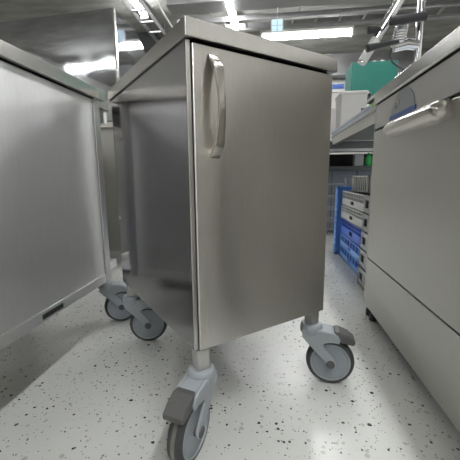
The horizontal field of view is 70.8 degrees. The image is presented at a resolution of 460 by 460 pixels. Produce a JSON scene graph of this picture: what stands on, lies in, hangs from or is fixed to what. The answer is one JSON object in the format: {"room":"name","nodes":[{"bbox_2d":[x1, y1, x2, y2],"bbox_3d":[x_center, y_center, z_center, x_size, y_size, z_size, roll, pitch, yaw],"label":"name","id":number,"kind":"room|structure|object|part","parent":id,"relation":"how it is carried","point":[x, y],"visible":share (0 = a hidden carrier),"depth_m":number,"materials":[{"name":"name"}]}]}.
{"room":"laboratory","nodes":[
{"label":"laboratory","id":0,"kind":"room"},
{"bbox_2d":[0,234,459,459],"bbox_3d":[-0.664,0.386,1.988,8.200,0.100,10.600,1,9,7],"label":"floor","id":1,"kind":"structure","parent":0,"point":[79,384],"depth_m":0.97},
{"bbox_2d":[0,39,131,349],"bbox_3d":[-0.812,0.022,0.947,0.693,0.960,1.111,1,9,7],"label":"metal cart","id":2,"kind":"object","parent":1,"relation":"on","point":[54,240],"visible":0.91,"depth_m":0.91,"materials":[{"name":"metal"}]},
{"bbox_2d":[0,39,105,101],"bbox_3d":[-0.810,-0.424,0.813,0.602,0.036,0.850,1,10,7],"label":"countertop","id":3,"kind":"structure","parent":2,"relation":"on","point":[9,53],"depth_m":0.88,"materials":[{"name":"metal"}]},
{"bbox_3d":[-0.530,0.245,0.865,0.020,0.032,0.762,1,10,7],"label":"rail","id":4,"kind":"part","parent":2,"relation":"part of","materials":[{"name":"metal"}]},
{"bbox_3d":[-0.490,-0.135,1.206,0.036,0.669,0.036,1,10,7],"label":"corner post","id":5,"kind":"part","parent":2,"relation":"part of","materials":[{"name":"metal"}]},
{"bbox_3d":[-0.763,-0.472,1.374,0.495,0.054,0.025,1,10,7],"label":"frame","id":6,"kind":"part","parent":2,"relation":"part of","materials":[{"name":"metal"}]},
{"bbox_2d":[99,101,109,110],"bbox_3d":[-0.780,-0.507,1.312,0.535,0.036,0.160,1,10,7],"label":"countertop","id":7,"kind":"structure","parent":2,"relation":"on","point":[102,105],"depth_m":1.32,"materials":[{"name":"metal"}]},
{"bbox_3d":[-0.767,0.157,1.401,0.495,0.035,0.180,1,10,7],"label":"frame","id":8,"kind":"part","parent":2,"relation":"part of","materials":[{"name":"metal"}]},
{"bbox_2d":[0,7,144,250],"bbox_3d":[-1.294,-0.624,2.607,1.253,1.700,0.754,1,9,7],"label":"dishwasher","id":9,"kind":"object","parent":1,"relation":"on","point":[97,48],"visible":0.2,"depth_m":2.14,"materials":[{"name":"metal"}]},
{"bbox_2d":[0,7,144,121],"bbox_3d":[-1.298,-1.127,2.523,1.253,0.680,0.754,1,10,7],"label":"hood","id":10,"kind":"object","parent":9,"relation":"attached to","point":[97,48],"depth_m":2.13,"materials":[{"name":"grey paint"}]},
{"bbox_2d":[108,15,354,459],"bbox_3d":[-0.048,-0.005,1.071,0.649,0.960,0.749,-7,11,-32],"label":"base cabinet","id":11,"kind":"object","parent":1,"relation":"on","point":[221,134],"visible":1,"depth_m":0.80,"materials":[{"name":"metal"}]},
{"bbox_3d":[-0.387,0.232,1.269,0.032,0.061,0.032,-7,11,-32],"label":"leg","id":12,"kind":"part","parent":11,"relation":"part of","materials":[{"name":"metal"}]},
{"bbox_3d":[-0.255,-0.092,0.963,0.004,0.676,0.621,-7,11,-32],"label":"panel","id":13,"kind":"part","parent":11,"relation":"part of","materials":[{"name":"silver metal"}]},
{"bbox_3d":[-0.087,-0.052,0.714,0.010,0.676,0.021,-7,11,-32],"label":"post","id":14,"kind":"part","parent":11,"relation":"part of","materials":[{"name":"silver metal"}]},
{"bbox_3d":[-0.070,0.310,0.783,0.032,0.061,0.032,-7,11,-32],"label":"leg","id":15,"kind":"part","parent":11,"relation":"part of","materials":[{"name":"metal"}]},
{"bbox_3d":[-0.024,-0.259,0.678,0.025,0.211,0.040,-7,11,-32],"label":"handle","id":16,"kind":"part","parent":11,"relation":"part of","materials":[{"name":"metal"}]},
{"bbox_2d":[108,15,337,100],"bbox_3d":[-0.076,-0.465,1.022,0.450,0.036,0.652,-7,11,-32],"label":"countertop","id":17,"kind":"structure","parent":11,"relation":"on","point":[198,31],"depth_m":0.74,"materials":[{"name":"metal"}]},
{"bbox_3d":[0.098,-0.069,0.826,0.422,0.671,0.020,-7,11,-32],"label":"door","id":18,"kind":"part","parent":11,"relation":"part of","materials":[{"name":"metal"}]},
{"bbox_3d":[0.257,0.268,1.017,0.032,0.061,0.032,-7,11,-32],"label":"leg","id":19,"kind":"part","parent":11,"relation":"part of","materials":[{"name":"metal"}]},
{"bbox_2d":[326,178,351,233],"bbox_3d":[1.065,-0.213,3.303,0.270,0.620,0.319,1,9,7],"label":"wire shelf","id":20,"kind":"object","parent":1,"relation":"on","point":[344,183],"visible":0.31,"depth_m":3.32,"materials":[{"name":"metal"}]},
{"bbox_2d":[326,228,333,233],"bbox_3d":[1.067,0.013,3.341,0.250,0.014,0.300,1,10,7],"label":"wire tray","id":21,"kind":"object","parent":20,"relation":"on","point":[329,229],"depth_m":3.40,"materials":[{"name":"metal"}]},
{"bbox_2d":[328,183,350,184],"bbox_3d":[1.062,-0.461,3.262,0.250,0.014,0.300,1,10,7],"label":"wire tray","id":22,"kind":"object","parent":20,"relation":"on","point":[328,183],"depth_m":3.12,"materials":[{"name":"metal"}]},
{"bbox_2d":[333,186,354,253],"bbox_3d":[1.155,-0.078,2.663,0.560,0.560,0.075,1,9,7],"label":"dish rack","id":23,"kind":"object","parent":1,"relation":"on","point":[339,189],"visible":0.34,"depth_m":2.71,"materials":[{"name":"blue plastic"}]},
{"bbox_2d":[339,244,358,274],"bbox_3d":[1.115,0.214,2.331,0.500,0.092,0.640,1,9,7],"label":"dish rack","id":24,"kind":"object","parent":1,"relation":"on","point":[349,259],"visible":0.2,"depth_m":2.37,"materials":[{"name":"blue plastic"}]},
{"bbox_2d":[340,232,359,261],"bbox_3d":[1.113,0.121,2.316,0.500,0.092,0.640,1,9,7],"label":"dish rack","id":25,"kind":"object","parent":24,"relation":"on","point":[351,247],"visible":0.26,"depth_m":2.35,"materials":[{"name":"blue plastic"}]},
{"bbox_2d":[341,218,361,246],"bbox_3d":[1.116,0.015,2.298,0.500,0.120,0.640,1,9,7],"label":"dish rack","id":26,"kind":"object","parent":25,"relation":"on","point":[349,230],"visible":0.18,"depth_m":2.33,"materials":[{"name":"blue plastic"}]},
{"bbox_2d":[341,205,362,229],"bbox_3d":[1.111,-0.099,2.280,0.500,0.105,0.640,1,9,7],"label":"dish rack","id":27,"kind":"object","parent":26,"relation":"on","point":[352,216],"visible":0.27,"depth_m":2.28,"materials":[{"name":"white plastic"}]},
{"bbox_2d":[342,191,369,211],"bbox_3d":[1.113,-0.206,2.261,0.500,0.110,0.640,1,9,7],"label":"dish rack","id":28,"kind":"object","parent":27,"relation":"on","point":[352,199],"visible":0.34,"depth_m":2.29,"materials":[{"name":"white plastic"}]},
{"bbox_2d":[348,192,369,204],"bbox_3d":[1.113,-0.207,2.261,0.440,0.094,0.580,1,10,7],"label":"basket","id":29,"kind":"object","parent":28,"relation":"on","point":[352,203],"depth_m":2.35,"materials":[{"name":"grey paint"}]},
{"bbox_2d":[352,176,370,193],"bbox_3d":[1.137,-0.329,2.294,0.420,0.115,0.440,1,9,7],"label":"dish rack","id":30,"kind":"object","parent":28,"relation":"on","point":[363,182],"visible":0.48,"depth_m":2.29,"materials":[{"name":"white plastic"}]},
{"bbox_2d":[357,177,367,190],"bbox_3d":[1.137,-0.329,2.294,0.360,0.099,0.380,1,10,7],"label":"basket","id":31,"kind":"object","parent":30,"relation":"on","point":[358,177],"depth_m":2.37,"materials":[{"name":"grey paint"}]},
{"bbox_2d":[345,239,357,253],"bbox_3d":[1.113,0.120,2.316,0.440,0.078,0.580,1,10,7],"label":"basket","id":32,"kind":"object","parent":25,"relation":"on","point":[345,239],"depth_m":2.40,"materials":[{"name":"blue plastic"}]},
{"bbox_2d":[345,250,356,266],"bbox_3d":[1.115,0.213,2.331,0.440,0.078,0.580,1,10,7],"label":"basket","id":33,"kind":"object","parent":24,"relation":"on","point":[345,250],"depth_m":2.43,"materials":[{"name":"blue plastic"}]},
{"bbox_2d":[326,138,373,232],"bbox_3d":[1.775,-0.495,3.677,1.600,1.040,0.600,1,9,7],"label":"countertop","id":34,"kind":"structure","parent":1,"relation":"on","point":[341,166],"depth_m":3.52,"materials":[{"name":"grey paint"}]},
{"bbox_2d":[330,108,335,137],"bbox_3d":[1.137,-1.151,3.557,0.260,0.305,0.300,1,9,7],"label":"food container","id":35,"kind":"object","parent":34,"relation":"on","point":[333,110],"visible":0.03,"depth_m":3.42,"materials":[{"name":"white plastic"}]},
{"bbox_3d":[1.792,-0.355,3.750,1.580,0.660,0.500,1,10,7],"label":"panel","id":36,"kind":"part","parent":34,"relation":"part of","materials":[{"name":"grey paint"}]},
{"bbox_2d":[329,166,371,170],"bbox_3d":[1.774,-0.682,3.570,1.580,0.045,0.450,1,10,7],"label":"shelf","id":37,"kind":"object","parent":34,"relation":"attached to","point":[331,168],"depth_m":3.42,"materials":[{"name":"grey metal"}]},
{"bbox_2d":[353,154,363,165],"bbox_3d":[1.389,-0.758,3.509,0.090,0.130,0.100,1,9,7],"label":"container","id":38,"kind":"object","parent":37,"relation":"on","point":[358,159],"visible":0.85,"depth_m":3.46,"materials":[{"name":"grey plastic"}]},
{"bbox_3d":[1.810,-0.825,3.848,1.580,0.155,0.150,1,10,7],"label":"panel","id":39,"kind":"part","parent":34,"relation":"part of","materials":[{"name":"black plastic"}]},
{"bbox_3d":[1.782,-0.933,3.613,1.580,0.075,0.580,1,10,7],"label":"panel","id":40,"kind":"part","parent":34,"relation":"part of","materials":[{"name":"grey paint"}]},
{"bbox_3d":[1.745,-0.832,3.328,1.580,0.030,0.020,1,10,7],"label":"rail","id":41,"kind":"part","parent":34,"relation":"part of","materials":[{"name":"metal"}]},
{"bbox_2d":[330,138,373,141],"bbox_3d":[1.770,-0.988,3.595,1.600,0.040,0.600,1,10,7],"label":"countertop","id":42,"kind":"structure","parent":34,"relation":"on","point":[331,139],"depth_m":3.36,"materials":[{"name":"grey metal"}]},
{"bbox_2d":[365,152,371,165],"bbox_3d":[1.477,-0.757,3.446,0.060,0.147,0.059,1,9,7],"label":"bottle","id":43,"kind":"object","parent":34,"relation":"on","point":[368,161],"visible":0.99,"depth_m":3.43,"materials":[{"name":"green plastic"}]},
{"bbox_3d":[1.667,-1.433,3.534,0.840,0.860,0.480,1,9,7],"label":"overshelf","id":44,"kind":"object","parent":34,"relation":"on","visible":0},
{"bbox_2d":[345,60,397,99],"bbox_3d":[1.470,-1.524,3.399,0.440,0.375,0.284,1,9,7],"label":"box","id":45,"kind":"object","parent":44,"relation":"on","point":[373,76],"visible":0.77,"depth_m":3.26,"materials":[{"name":"teal plastic"}]},
{"bbox_2d":[331,102,375,144],"bbox_3d":[1.151,-0.257,2.263,0.622,1.045,1.600,1,9,7],"label":"countertop","id":46,"kind":"structure","parent":1,"relation":"on","point":[360,126],"depth_m":2.27,"materials":[{"name":"metal"}]},
{"bbox_2d":[335,90,368,128],"bbox_3d":[1.046,-1.026,2.812,0.225,0.295,0.240,1,9,7],"label":"food container","id":47,"kind":"object","parent":46,"relation":"on","point":[348,103],"visible":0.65,"depth_m":2.70,"materials":[{"name":"white plastic"}]},
{"bbox_3d":[1.044,-1.157,2.791,0.225,0.030,0.240,1,10,7],"label":"lid","id":48,"kind":"part","parent":47,"relation":"part of","materials":[{"name":"white plastic"}]},
{"bbox_2d":[361,92,371,110],"bbox_3d":[0.933,-0.846,2.174,0.081,0.151,0.132,1,9,7],"label":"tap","id":49,"kind":"object","parent":46,"relation":"on","point":[368,93],"visible":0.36,"depth_m":2.19,"materials":[{"name":"silver metal"}]},
{"bbox_2d":[358,0,427,70],"bbox_3d":[0.926,-1.160,1.699,0.449,0.926,0.137,1,9,7],"label":"faucet","id":50,"kind":"object","parent":46,"relation":"on","point":[399,42],"visible":0.94,"depth_m":1.72,"materials":[{"name":"silver metal"}]},
{"bbox_3d":[0.773,-1.073,1.734,0.090,0.047,0.045,-2,10,-11],"label":"lever","id":51,"kind":"part","parent":50,"relation":"part of","materials":[{"name":"black plastic"}]},
{"bbox_3d":[0.929,-1.267,1.714,0.449,0.721,0.046,1,10,7],"label":"diagonal arm","id":52,"kind":"part","parent":50,"relation":"part of","materials":[{"name":"silver metal"}]},
{"bbox_3d":[0.802,-0.974,1.716,0.180,0.066,0.042,-2,9,-7],"label":"lever","id":53,"kind":"part","parent":50,"relation":"part of","materials":[{"name":"black plastic"}]},
{"bbox_3d":[0.918,-1.092,1.673,0.181,0.055,0.046,1,10,7],"label":"lever","id":54,"kind":"part","parent":50,"relation":"part of","materials":[{"name":"black plastic"}]},
{"bbox_2d":[357,265,364,289],"bbox_3d":[0.968,0.303,1.767,0.420,0.105,0.400,1,9,7],"label":"dish rack","id":55,"kind":"object","parent":1,"relation":"on","point":[361,273],"visible":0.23,"depth_m":1.92,"materials":[{"name":"grey plastic"}]},
{"bbox_2d":[359,248,366,271],"bbox_3d":[0.970,0.197,1.749,0.420,0.105,0.400,1,9,7],"label":"dish rack","id":56,"kind":"object","parent":55,"relation":"on","point":[362,254],"visible":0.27,"depth_m":1.91,"materials":[{"name":"grey plastic"}]},
{"bbox_2d":[360,231,367,252],"bbox_3d":[0.972,0.092,1.731,0.420,0.105,0.400,1,9,7],"label":"dish rack","id":57,"kind":"object","parent":56,"relation":"on","point":[364,236],"visible":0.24,"depth_m":1.89,"materials":[{"name":"grey plastic"}]},
{"bbox_2d":[362,213,368,233],"bbox_3d":[0.974,-0.014,1.714,0.420,0.105,0.400,1,9,7],"label":"dish rack","id":58,"kind":"object","parent":57,"relation":"on","point":[365,217],"visible":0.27,"depth_m":1.88,"materials":[{"name":"grey plastic"}]},
{"bbox_2d":[363,195,369,214],"bbox_3d":[0.976,-0.119,1.696,0.420,0.105,0.400,1,9,7],"label":"dish rack","id":59,"kind":"object","parent":58,"relation":"on","point":[366,197],"visible":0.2,"depth_m":1.88,"materials":[{"name":"grey plastic"}]},
{"bbox_2d":[364,26,459,432],"bbox_3d":[0.918,-0.026,0.988,0.763,1.012,0.930,1,9,7],"label":"machine","id":60,"kind":"object","parent":1,"relation":"on","point":[412,288],"visible":1,"depth_m":0.97,"materials":[{"name":"metal"}]},
{"bbox_2d":[367,94,374,103],"bbox_3d":[0.713,-0.593,1.175,0.040,0.070,1.370,1,9,7],"label":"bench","id":61,"kind":"object","parent":60,"relation":"on","point":[370,100],"visible":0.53,"depth_m":1.77,"materials":[{"name":"metal"}]},
{"bbox_3d":[0.595,0.316,1.079,0.020,0.223,0.917,1,10,7],"label":"panel","id":62,"kind":"part","parent":60,"relation":"part of","materials":[{"name":"metal"}]},
{"bbox_3d":[0.591,-0.078,1.014,0.020,0.563,0.917,1,10,7],"label":"door panel","id":63,"kind":"part","parent":60,"relation":"part of","materials":[{"name":"metal"}]},
{"bbox_3d":[0.563,-0.340,1.012,0.044,0.060,0.398,1,10,7],"label":"handle","id":64,"kind":"part","parent":60,"relation":"part of","materials":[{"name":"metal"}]},
{"bbox_3d":[0.588,-0.413,0.958,0.020,0.099,0.917,1,10,7],"label":"control panel","id":65,"kind":"part","parent":60,"relation":"part of","materials":[{"name":"metal"}]},
{"bbox_2d":[0,0,459,53],"bbox_3d":[-0.690,-2.574,1.496,8.200,0.100,10.600,1,9,7],"label":"ceiling","id":66,"kind":"structure","parent":0,"point":[434,31],"depth_m":4.60,"materials":[{"name":"concrete"}]},
{"bbox_2d":[130,0,148,18],"bbox_3d":[-1.226,-2.812,3.721,0.110,0.150,1.300,1,9,7],"label":"ceiling light","id":67,"kind":"object","parent":66,"relation":"hanging from","point":[144,15],"visible":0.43,"depth_m":4.16,"materials":[{"name":"white plastic"}]},
{"bbox_2d":[121,0,165,41],"bbox_3d":[-1.021,-2.885,4.551,0.200,0.280,3.200,1,9,7],"label":"cable tray","id":68,"kind":"object","parent":66,"relation":"hanging from","point":[145,8],"visible":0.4,"depth_m":4.13,"materials":[{"name":"metal"}]},
{"bbox_3d":[-0.927,-2.776,4.558,0.012,0.060,3.200,1,10,7],"label":"rail","id":69,"kind":"part","parent":68,"relation":"part of","materials":[{"name":"metal"}]},
{"bbox_2d":[137,32,160,53],"bbox_3d":[-1.388,-2.966,5.760,0.650,0.490,1.300,1,9,7],"label":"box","id":70,"kind":"object","parent":66,"relation":"hanging from","point":[146,40],"visible":0.02,"depth_m":5.08,"materials":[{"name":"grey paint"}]},
{"bbox_2d":[156,0,172,27],"bbox_3d":[-0.815,-2.842,4.279,0.056,0.224,2.106,1,10,8],"label":"loose cable","id":71,"kind":"object","parent":66,"relation":"hanging from","point":[165,16],"visible":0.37,"depth_m":4.13,"materials":[{"name":"white plastic"}]},
{"bbox_2d":[225,0,238,29],"bbox_3d":[-0.005,-2.824,3.973,0.110,0.230,1.450,1,9,7],"label":"ceiling light","id":72,"kind":"object","parent":66,"relation":"hanging from","point":[231,12],"visible":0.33,"depth_m":4.18,"materials":[{"name":"white plastic"}]},
{"bbox_2d":[166,0,385,15],"bbox_3d":[1.440,-2.813,3.802,4.450,0.140,0.280,1,9,7],"label":"air duct","id":73,"kind":"object","parent":66,"relation":"attached to","point":[176,7],"visible":1,"depth_m":3.96,"materials":[{"name":"grey metal"}]},
{"bbox_2d":[271,7,282,32],"bbox_3d":[0.591,-2.599,4.051,0.150,0.350,0.033,1,9,7],"label":"hanging sign","id":74,"kind":"object","parent":73,"relation":"hanging from","point":[276,24],"visible":1,"depth_m":4.04,"materials":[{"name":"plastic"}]},
{"bbox_3d":[0.592,-2.560,4.059,0.150,0.150,0.030,1,10,7],"label":"sign frame","id":75,"kind":"part","parent":74,"relation":"part of","materials":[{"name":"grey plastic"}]},
{"bbox_2d":[260,25,353,39],"bbox_3d":[1.191,-3.061,5.059,1.420,0.140,0.110,1,9,7],"label":"ceiling light","id":76,"kind":"object","parent":66,"relation":"hanging from","point":[335,31],"visible":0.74,"depth_m":5.02,"materials":[{"name":"white plastic"}]},
{"bbox_2d":[177,0,459,28],"bbox_3d":[1.496,-2.898,4.246,4.450,0.200,0.230,1,9,7],"label":"cable tray","id":77,"kind":"object","parent":66,"relation":"hanging from","point":[443,4],"visible":0.66,"depth_m":4.25,"materials":[{"name":"metal"}]},
{"bbox_3d":[1.510,-2.847,4.364,4.450,0.060,0.012,1,10,7],"label":"rail","id":78,"kind":"part","parent":77,"relation":"part of","materials":[{"name":"metal"}]},
{"bbox_2d":[239,14,459,31],"bbox_3d":[1.534,-2.908,4.551,4.450,0.068,0.070,1,9,7],"label":"ceiling pipe","id":79,"kind":"object","parent":66,"relation":"attached to","point":[450,16],"visible":0.31,"depth_m":4.54,"materials":[{"name":"metal"}]},
{"bbox_2d":[329,79,372,153],"bbox_3d":[-0.026,-1.953,6.880,8.200,2.900,0.100,1,9,7],"label":"wall","id":80,"kind":"structure","parent":0,"point":[334,95],"depth_m":6.47,"materials":[{"name":"white paint"}]},
{"bbox_2d":[332,80,344,92],"bbox_3d":[2.050,-2.834,6.395,0.420,0.220,0.042,1,9,7],"label":"wall sign","id":81,"kind":"object","parent":80,"relation":"attached to","point":[338,86],"visible":0.57,"depth_m":6.37,"materials":[{"name":"white plastic"}]},
{"bbox_2d":[324,48,430,78],"bbox_3d":[-0.061,-3.165,6.488,8.200,0.380,0.280,1,9,7],"label":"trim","id":82,"kind":"structure","parent":80,"relation":"attached to","point":[405,58],"depth_m":5.99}
]}

